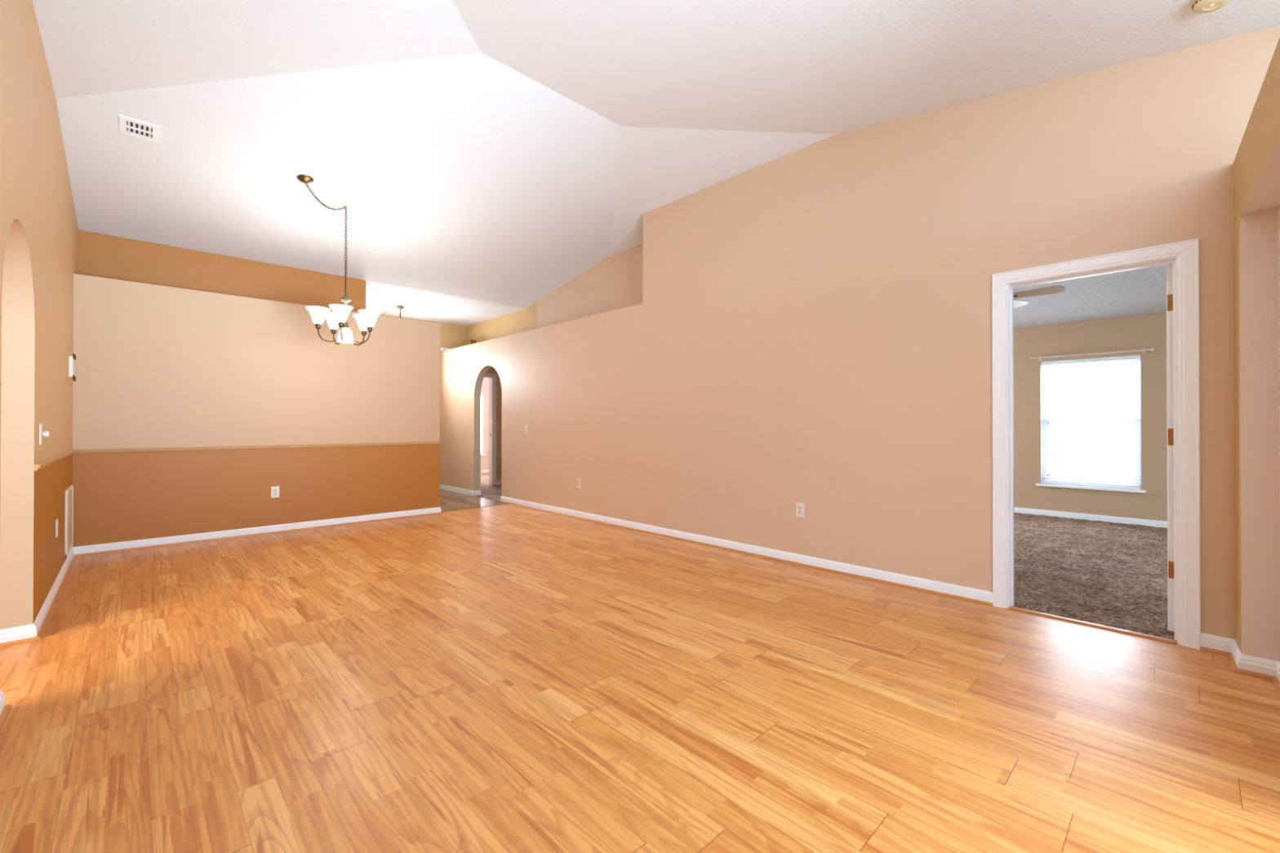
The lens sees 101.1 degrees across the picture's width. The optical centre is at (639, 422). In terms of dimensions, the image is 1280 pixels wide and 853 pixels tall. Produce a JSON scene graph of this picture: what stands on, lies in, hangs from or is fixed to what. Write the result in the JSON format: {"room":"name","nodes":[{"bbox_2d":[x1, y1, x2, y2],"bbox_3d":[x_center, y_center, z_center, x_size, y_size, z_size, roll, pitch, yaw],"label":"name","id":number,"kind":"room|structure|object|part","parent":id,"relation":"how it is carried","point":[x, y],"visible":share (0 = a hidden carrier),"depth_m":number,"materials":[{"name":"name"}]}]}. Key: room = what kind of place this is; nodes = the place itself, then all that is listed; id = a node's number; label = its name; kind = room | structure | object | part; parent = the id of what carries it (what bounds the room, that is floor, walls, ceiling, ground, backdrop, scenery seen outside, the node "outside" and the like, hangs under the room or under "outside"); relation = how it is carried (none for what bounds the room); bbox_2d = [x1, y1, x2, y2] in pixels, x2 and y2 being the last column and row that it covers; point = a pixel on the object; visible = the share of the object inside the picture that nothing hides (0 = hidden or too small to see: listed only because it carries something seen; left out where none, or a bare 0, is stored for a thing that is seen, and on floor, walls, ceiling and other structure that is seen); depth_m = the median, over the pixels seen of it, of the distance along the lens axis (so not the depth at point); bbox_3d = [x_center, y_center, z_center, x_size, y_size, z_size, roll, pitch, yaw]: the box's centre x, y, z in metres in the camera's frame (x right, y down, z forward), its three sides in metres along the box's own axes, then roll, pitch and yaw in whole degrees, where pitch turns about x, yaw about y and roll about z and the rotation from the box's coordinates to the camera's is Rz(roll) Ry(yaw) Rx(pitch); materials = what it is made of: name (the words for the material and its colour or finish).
{"room":"empty living room","nodes":[
{"label":"empty living room","id":0,"kind":"room"},
{"bbox_2d":[0,0,78,629],"bbox_3d":[-2.609,-0.512,2.084,0.117,3.322,7.937,0,0,-44],"label":"wall","id":1,"kind":"structure","parent":0,"point":[39,228],"depth_m":2.77,"materials":[{"name":"beige paint"}]},
{"bbox_2d":[0,690,4,715],"bbox_3d":[-1.347,1.102,0.770,0.131,0.083,3.584,0,0,-44],"label":"baseboard","id":2,"kind":"object","parent":1,"relation":"attached to","point":[2,694],"visible":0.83,"depth_m":2.07,"materials":[{"name":"white paint"}]},
{"bbox_2d":[0,703,11,733],"bbox_3d":[-1.347,1.134,0.782,0.147,0.018,3.600,0,0,-44],"label":"trim","id":3,"kind":"structure","parent":1,"relation":"attached to","point":[6,708],"depth_m":2.05,"materials":[{"name":"brown wood"}]},
{"bbox_2d":[39,423,49,444],"bbox_3d":[-3.365,0.068,2.977,0.034,0.116,0.072,0,0,-44],"label":"dimmer switch","id":4,"kind":"object","parent":1,"relation":"attached to","point":[46,433],"visible":1,"depth_m":2.96,"materials":[{"name":"white plastic"}]},
{"bbox_3d":[-3.375,0.068,2.967,0.006,0.116,0.072,0,0,-44],"label":"plate","id":5,"kind":"part","parent":4,"relation":"part of","materials":[{"name":"white plastic"}]},
{"bbox_3d":[-3.364,0.068,2.978,0.030,0.035,0.035,0,0,-44],"label":"knob","id":6,"kind":"part","parent":4,"relation":"part of","materials":[{"name":"white plastic"}]},
{"bbox_2d":[55,519,57,537],"bbox_3d":[-3.994,0.725,3.610,0.009,0.116,0.072,0,0,-44],"label":"wall outlet","id":7,"kind":"object","parent":1,"relation":"attached to","point":[56,520],"visible":1,"depth_m":3.58,"materials":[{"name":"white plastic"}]},
{"bbox_2d":[64,484,73,558],"bbox_3d":[-4.629,0.793,4.272,0.012,0.524,0.550,0,0,-44],"label":"air vent","id":8,"kind":"object","parent":1,"relation":"in","point":[69,491],"visible":1,"depth_m":4.24,"materials":[{"name":"white plastic"}]},
{"bbox_2d":[68,353,75,381],"bbox_3d":[-4.648,-0.448,4.314,0.032,0.222,0.170,0,0,-44],"label":"wall plate","id":9,"kind":"object","parent":1,"relation":"attached to","point":[71,358],"visible":1,"depth_m":4.25,"materials":[{"name":"white plastic"}]},
{"bbox_3d":[-4.652,-0.448,4.311,0.022,0.170,0.170,0,0,-44],"label":"panel","id":10,"kind":"part","parent":9,"relation":"part of","materials":[{"name":"white plastic"}]},
{"bbox_2d":[78,230,365,312],"bbox_3d":[-4.381,-1.500,5.808,2.478,0.572,0.115,0,0,-44],"label":"wall","id":11,"kind":"structure","parent":0,"point":[100,255],"depth_m":5.56,"materials":[{"name":"brown paint"}]},
{"bbox_2d":[72,273,439,546],"bbox_3d":[-3.770,-0.054,5.695,3.214,2.440,0.120,0,0,-44],"label":"wall","id":12,"kind":"structure","parent":0,"point":[156,366],"depth_m":5.31,"materials":[{"name":"beige paint"}]},
{"bbox_2d":[0,506,440,643],"bbox_3d":[-2.965,1.120,4.775,3.345,0.083,2.556,0,0,-44],"label":"baseboard","id":13,"kind":"structure","parent":12,"relation":"attached to","point":[28,631],"depth_m":4.92,"materials":[{"name":"white paint"}]},
{"bbox_2d":[0,511,442,647],"bbox_3d":[-2.954,1.153,4.775,3.361,0.018,2.572,0,0,-44],"label":"trim","id":14,"kind":"structure","parent":12,"relation":"attached to","point":[48,615],"depth_m":4.70,"materials":[{"name":"wood"}]},
{"bbox_2d":[34,441,440,471],"bbox_3d":[-2.890,0.252,4.777,3.214,0.033,2.422,0,0,-44],"label":"trim","id":15,"kind":"structure","parent":12,"relation":"attached to","point":[42,464],"depth_m":5.13,"materials":[{"name":"beige paint"}]},
{"bbox_2d":[271,486,279,497],"bbox_3d":[-3.836,0.735,5.539,0.072,0.116,0.009,0,0,-44],"label":"wall outlet","id":16,"kind":"object","parent":12,"relation":"attached to","point":[274,490],"visible":1,"depth_m":5.54,"materials":[{"name":"white plastic"}]},
{"bbox_2d":[381,315,466,348],"bbox_3d":[-5.886,-0.305,7.229,7.520,2.952,0.110,0,0,-44],"label":"wall","id":17,"kind":"structure","parent":0,"point":[451,336],"depth_m":9.54,"materials":[{"name":"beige paint"}]},
{"bbox_2d":[440,347,451,351],"bbox_3d":[-2.124,-1.230,10.304,3.400,0.160,5.200,0,0,-44],"label":"ceiling","id":18,"kind":"structure","parent":0,"point":[441,348],"depth_m":9.32,"materials":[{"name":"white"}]},
{"bbox_2d":[440,503,508,511],"bbox_3d":[-2.265,1.173,7.216,1.114,0.004,0.025,0,0,-44],"label":"trim","id":19,"kind":"structure","parent":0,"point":[504,504],"depth_m":7.24,"materials":[{"name":"wood"}]},
{"bbox_2d":[480,377,488,470],"bbox_3d":[-3.103,-0.026,11.245,3.500,2.440,2.520,0,0,-44],"label":"wall","id":20,"kind":"structure","parent":0,"point":[485,386],"depth_m":12.33,"materials":[{"name":"paint"}]},
{"bbox_2d":[440,484,480,496],"bbox_3d":[-3.071,1.141,8.932,0.129,0.083,1.324,0,0,-44],"label":"baseboard","id":21,"kind":"structure","parent":20,"relation":"attached to","point":[446,487],"depth_m":8.74,"materials":[{"name":"white paint"}]},
{"bbox_2d":[480,394,485,455],"bbox_3d":[-4.029,0.067,11.970,1.060,1.420,0.150,0,0,-44],"label":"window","id":22,"kind":"structure","parent":20,"relation":"in","point":[481,394],"depth_m":12.29,"materials":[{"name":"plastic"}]},
{"bbox_3d":[-4.057,0.052,11.999,0.970,1.390,0.070,0,0,-44],"label":"frame","id":23,"kind":"part","parent":22,"relation":"part of","materials":[{"name":"plastic"}]},
{"bbox_2d":[480,469,488,473],"bbox_3d":[-3.889,1.156,12.056,3.300,0.083,0.014,0,0,-44],"label":"baseboard","id":24,"kind":"structure","parent":20,"relation":"attached to","point":[486,471],"depth_m":12.31,"materials":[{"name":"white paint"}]},
{"bbox_2d":[496,480,501,484],"bbox_3d":[-1.545,1.143,9.117,0.590,0.083,2.700,0,0,-44],"label":"baseboard","id":25,"kind":"structure","parent":20,"relation":"attached to","point":[498,482],"depth_m":9.91,"materials":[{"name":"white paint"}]},
{"bbox_2d":[486,366,502,480],"bbox_3d":[-1.836,0.013,8.857,1.580,2.340,2.920,0,0,-44],"label":"wall","id":26,"kind":"structure","parent":0,"point":[499,391],"depth_m":9.92,"materials":[{"name":"beige paint"}]},
{"bbox_2d":[484,373,496,485],"bbox_3d":[-3.077,0.139,9.592,0.938,2.094,0.140,0,0,-44],"label":"door","id":27,"kind":"structure","parent":26,"relation":"in","point":[492,377],"depth_m":9.84,"materials":[{"name":"white paint"}]},
{"bbox_2d":[465,244,642,345],"bbox_3d":[-1.351,-1.709,7.815,0.110,0.894,5.335,0,0,-44],"label":"wall","id":28,"kind":"structure","parent":0,"point":[615,282],"depth_m":7.13,"materials":[{"name":"beige paint"}]},
{"bbox_2d":[0,473,1279,852],"bbox_3d":[-2.488,1.193,5.183,10.800,0.063,12.070,0,0,-44],"label":"floor","id":29,"kind":"structure","parent":0,"point":[503,678],"depth_m":2.10,"materials":[{"name":"laminate"}]},
{"bbox_2d":[32,0,1279,326],"bbox_3d":[-2.260,-2.140,3.379,7.602,0.852,10.808,0,0,-44],"label":"ceiling","id":30,"kind":"structure","parent":0,"point":[484,156],"depth_m":3.74,"materials":[{"name":"white paint"}]},
{"bbox_2d":[119,115,159,143],"bbox_3d":[-3.624,-2.119,3.815,0.210,0.042,0.208,0,0,-44],"label":"ceiling vent","id":31,"kind":"object","parent":30,"relation":"in","point":[127,126],"visible":1,"depth_m":3.81,"materials":[{"name":"white paint"}]},
{"bbox_2d":[297,174,381,345],"bbox_3d":[-2.821,-1.429,4.906,0.718,1.381,0.614,0,0,-44],"label":"chandelier","id":32,"kind":"object","parent":30,"relation":"hanging from","point":[366,320],"visible":1,"depth_m":4.90,"materials":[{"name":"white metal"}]},
{"bbox_3d":[-2.940,-0.964,4.811,0.196,0.149,0.196,0,0,-44],"label":"lamp shade","id":33,"kind":"part","parent":32,"relation":"part of","materials":[{"name":"white glass"}]},
{"bbox_3d":[-2.835,-2.010,4.763,0.025,0.149,0.419,0,0,20],"label":"swag chain","id":34,"kind":"part","parent":32,"relation":"part of","materials":[{"name":"brown metal"}]},
{"bbox_3d":[-2.883,-0.799,4.855,0.158,0.120,0.013,0,0,-38],"label":"arm","id":35,"kind":"part","parent":32,"relation":"part of","materials":[{"name":"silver metal"}]},
{"bbox_3d":[-2.950,-0.963,5.072,0.196,0.149,0.196,0,0,-44],"label":"lamp shade","id":36,"kind":"part","parent":32,"relation":"part of","materials":[{"name":"white glass"}]},
{"bbox_3d":[-2.890,-0.799,5.031,0.158,0.120,0.013,0,0,34],"label":"arm","id":37,"kind":"part","parent":32,"relation":"part of","materials":[{"name":"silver metal"}]},
{"bbox_3d":[-2.689,-0.965,4.740,0.196,0.149,0.196,0,0,-44],"label":"lamp shade","id":38,"kind":"part","parent":32,"relation":"part of","materials":[{"name":"white glass"}]},
{"bbox_3d":[-2.714,-0.799,4.808,0.013,0.120,0.158,0,0,-20],"label":"arm","id":39,"kind":"part","parent":32,"relation":"part of","materials":[{"name":"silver metal"}]},
{"bbox_3d":[-2.766,-0.821,4.948,0.152,0.128,0.152,0,0,-44],"label":"lamp shade","id":40,"kind":"part","parent":32,"relation":"part of","materials":[{"name":"white glass"}]},
{"bbox_3d":[-2.765,-1.382,4.951,0.027,0.319,0.015,0,0,-44],"label":"stem","id":41,"kind":"part","parent":32,"relation":"part of","materials":[{"name":"brown metal"}]},
{"bbox_3d":[-2.765,-1.784,4.953,0.019,0.496,0.019,0,0,1],"label":"drop chain","id":42,"kind":"part","parent":32,"relation":"part of","materials":[{"name":"metal"}]},
{"bbox_3d":[-2.725,-0.798,5.092,0.013,0.120,0.158,0,0,16],"label":"arm","id":43,"kind":"part","parent":32,"relation":"part of","materials":[{"name":"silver metal"}]},
{"bbox_3d":[-2.705,-0.963,5.162,0.196,0.149,0.196,0,0,-44],"label":"lamp shade","id":44,"kind":"part","parent":32,"relation":"part of","materials":[{"name":"white glass"}]},
{"bbox_3d":[-2.616,-0.799,4.954,0.158,0.120,0.013,0,0,-2],"label":"arm","id":45,"kind":"part","parent":32,"relation":"part of","materials":[{"name":"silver metal"}]},
{"bbox_3d":[-2.544,-0.963,4.957,0.196,0.149,0.196,0,0,-44],"label":"lamp shade","id":46,"kind":"part","parent":32,"relation":"part of","materials":[{"name":"white glass"}]},
{"bbox_2d":[395,306,404,318],"bbox_3d":[-3.693,-1.273,8.112,0.270,1.002,0.270,0,0,-44],"label":"pendant light","id":47,"kind":"object","parent":30,"relation":"hanging from","point":[400,308],"visible":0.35,"depth_m":8.10,"materials":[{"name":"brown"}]},
{"bbox_2d":[1191,0,1232,13],"bbox_3d":[2.599,-1.910,2.387,0.144,0.056,0.143,0,0,-16],"label":"smoke detector","id":48,"kind":"object","parent":30,"relation":"attached to","point":[1197,6],"visible":1,"depth_m":2.40,"materials":[{"name":"beige plastic"}]},
{"bbox_2d":[440,25,1279,639],"bbox_3d":[0.143,-0.547,5.606,0.115,3.432,10.585,0,0,-44],"label":"wall","id":49,"kind":"structure","parent":0,"point":[811,326],"depth_m":3.89,"materials":[{"name":"beige paint"}]},
{"bbox_2d":[524,425,528,434],"bbox_3d":[-1.573,0.106,7.299,0.010,0.116,0.072,0,0,-44],"label":"light switch","id":50,"kind":"object","parent":49,"relation":"attached to","point":[526,426],"visible":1,"depth_m":7.29,"materials":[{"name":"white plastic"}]},
{"bbox_2d":[577,478,581,488],"bbox_3d":[-0.744,0.744,6.432,0.009,0.116,0.072,0,0,-44],"label":"wall outlet","id":51,"kind":"object","parent":49,"relation":"attached to","point":[579,480],"visible":1,"depth_m":6.42,"materials":[{"name":"white plastic"}]},
{"bbox_2d":[499,500,992,606],"bbox_3d":[0.079,1.159,5.548,0.017,0.018,6.188,0,0,-44],"label":"trim","id":52,"kind":"structure","parent":49,"relation":"attached to","point":[925,590],"depth_m":4.31,"materials":[{"name":"wood"}]},
{"bbox_2d":[500,496,992,603],"bbox_3d":[0.089,1.127,5.559,0.014,0.083,6.188,0,0,-44],"label":"baseboard","id":53,"kind":"structure","parent":49,"relation":"attached to","point":[962,591],"depth_m":4.33,"materials":[{"name":"white paint"}]},
{"bbox_2d":[795,502,804,517],"bbox_3d":[1.305,0.716,4.299,0.009,0.116,0.072,0,0,-44],"label":"wall outlet","id":54,"kind":"object","parent":49,"relation":"attached to","point":[799,506],"visible":1,"depth_m":4.29,"materials":[{"name":"white plastic"}]},
{"bbox_2d":[1008,605,1177,644],"bbox_3d":[2.556,1.153,3.017,0.046,0.010,0.729,0,0,-44],"label":"trim","id":55,"kind":"structure","parent":49,"relation":"attached to","point":[1057,617],"depth_m":2.97,"materials":[{"name":"wood"}]},
{"bbox_2d":[991,238,1200,649],"bbox_3d":[2.859,0.113,3.286,0.865,2.092,0.934,0,0,-44],"label":"door frame","id":56,"kind":"structure","parent":49,"relation":"in","point":[1183,431],"depth_m":2.85,"materials":[{"name":"white paint"}]},
{"bbox_2d":[1013,312,1167,521],"bbox_3d":[4.042,-0.025,4.714,4.279,2.385,5.400,0,0,-44],"label":"wall","id":57,"kind":"structure","parent":0,"point":[1146,331],"depth_m":6.23,"materials":[{"name":"paint"}]},
{"bbox_2d":[1013,506,1167,528],"bbox_3d":[5.493,1.134,6.102,0.014,0.083,5.200,0,0,-44],"label":"baseboard","id":58,"kind":"structure","parent":57,"relation":"attached to","point":[1156,523],"depth_m":6.23,"materials":[{"name":"white paint"}]},
{"bbox_2d":[1035,359,1146,493],"bbox_3d":[5.364,0.018,6.299,0.173,1.556,1.002,0,0,-44],"label":"window","id":59,"kind":"structure","parent":57,"relation":"in","point":[1066,486],"depth_m":6.23,"materials":[{"name":"plastic"}]},
{"bbox_2d":[1040,355,1140,488],"bbox_3d":[5.358,0.002,6.293,0.053,1.517,0.900,0,0,-44],"label":"window blind","id":60,"kind":"object","parent":59,"relation":"attached to","point":[1135,357],"visible":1,"depth_m":6.27,"materials":[{"name":"white paint"}]},
{"bbox_3d":[5.362,0.750,6.294,0.036,0.020,0.892,0,0,-44],"label":"rail","id":61,"kind":"part","parent":60,"relation":"part of","materials":[{"name":"white paint"}]},
{"bbox_3d":[5.416,-0.374,6.351,0.024,0.727,0.868,0,0,-44],"label":"sash","id":62,"kind":"part","parent":59,"relation":"part of","materials":[{"name":"glass"}]},
{"bbox_3d":[5.342,0.782,6.275,0.115,0.028,1.002,0,0,-44],"label":"sill","id":63,"kind":"part","parent":59,"relation":"part of","materials":[{"name":"white paint"}]},
{"bbox_3d":[5.396,0.344,6.328,0.024,0.801,0.868,0,0,-44],"label":"sash","id":64,"kind":"part","parent":59,"relation":"part of","materials":[{"name":"glass"}]},
{"bbox_2d":[1029,347,1155,360],"bbox_3d":[5.316,-0.802,6.239,0.096,0.065,1.140,0,0,-44],"label":"curtain rod","id":65,"kind":"object","parent":57,"relation":"attached to","point":[1144,349],"visible":1,"depth_m":6.17,"materials":[{"name":"metal"}]},
{"bbox_3d":[5.297,-0.804,6.220,0.022,0.021,1.030,0,0,-44],"label":"rod","id":66,"kind":"part","parent":65,"relation":"part of","materials":[{"name":"metal"}]},
{"bbox_2d":[1013,263,1173,328],"bbox_3d":[4.043,-1.258,4.720,4.279,0.080,5.200,0,0,-44],"label":"ceiling","id":67,"kind":"structure","parent":0,"point":[1140,291],"depth_m":5.24,"materials":[{"name":"white paint"}]},
{"bbox_2d":[1013,285,1065,308],"bbox_3d":[2.984,-1.067,4.436,0.982,0.305,0.939,0,0,-44],"label":"ceiling fan","id":68,"kind":"object","parent":67,"relation":"hanging from","point":[1055,289],"visible":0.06,"depth_m":4.24,"materials":[{"name":"white paint"}]},
{"bbox_3d":[3.262,-1.039,4.613,0.340,0.037,0.124,0,0,-26],"label":"blade","id":69,"kind":"part","parent":68,"relation":"part of","materials":[{"name":"white"}]},
{"bbox_3d":[3.191,-1.041,4.220,0.124,0.037,0.340,0,0,-44],"label":"blade","id":70,"kind":"part","parent":68,"relation":"part of","materials":[{"name":"beige wood"}]},
{"bbox_2d":[1233,37,1279,662],"bbox_3d":[1.535,-0.073,0.960,0.213,2.440,4.324,0,0,43],"label":"wall","id":71,"kind":"structure","parent":0,"point":[1256,162],"depth_m":2.39,"materials":[{"name":"beige paint"}]},
{"bbox_2d":[1200,646,1279,696],"bbox_3d":[2.456,1.143,1.979,0.191,0.018,1.592,0,0,36],"label":"trim","id":72,"kind":"structure","parent":71,"relation":"attached to","point":[1274,680],"depth_m":2.42,"materials":[{"name":"wood"}]},
{"bbox_2d":[1200,632,1279,682],"bbox_3d":[2.471,1.111,1.976,0.200,0.083,1.606,0,0,35],"label":"baseboard","id":73,"kind":"structure","parent":71,"relation":"attached to","point":[1250,663],"depth_m":2.43,"materials":[{"name":"white paint"}]},
{"bbox_3d":[4.000,1.199,4.668,4.354,0.056,5.200,0,0,-44],"label":"floor","id":74,"kind":"structure","parent":0,"visible":0},
{"bbox_2d":[1013,512,1174,639],"bbox_3d":[3.809,1.161,4.796,4.232,0.022,2.750,0,0,-44],"label":"carpet","id":75,"kind":"object","parent":74,"relation":"on","point":[1114,575],"visible":0.44,"depth_m":4.05,"materials":[{"name":"brown carpet"}]},
{"bbox_3d":[-1.498,-1.703,7.707,0.419,0.982,5.287,0,0,-44],"label":"wall","id":76,"kind":"structure","parent":0,"visible":0},
{"bbox_2d":[466,339,476,345],"bbox_3d":[-2.943,-1.342,9.186,0.118,0.172,0.178,0,0,-44],"label":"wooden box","id":77,"kind":"object","parent":76,"relation":"on","point":[468,341],"visible":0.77,"depth_m":9.13,"materials":[{"name":"brown wood"}]}
]}

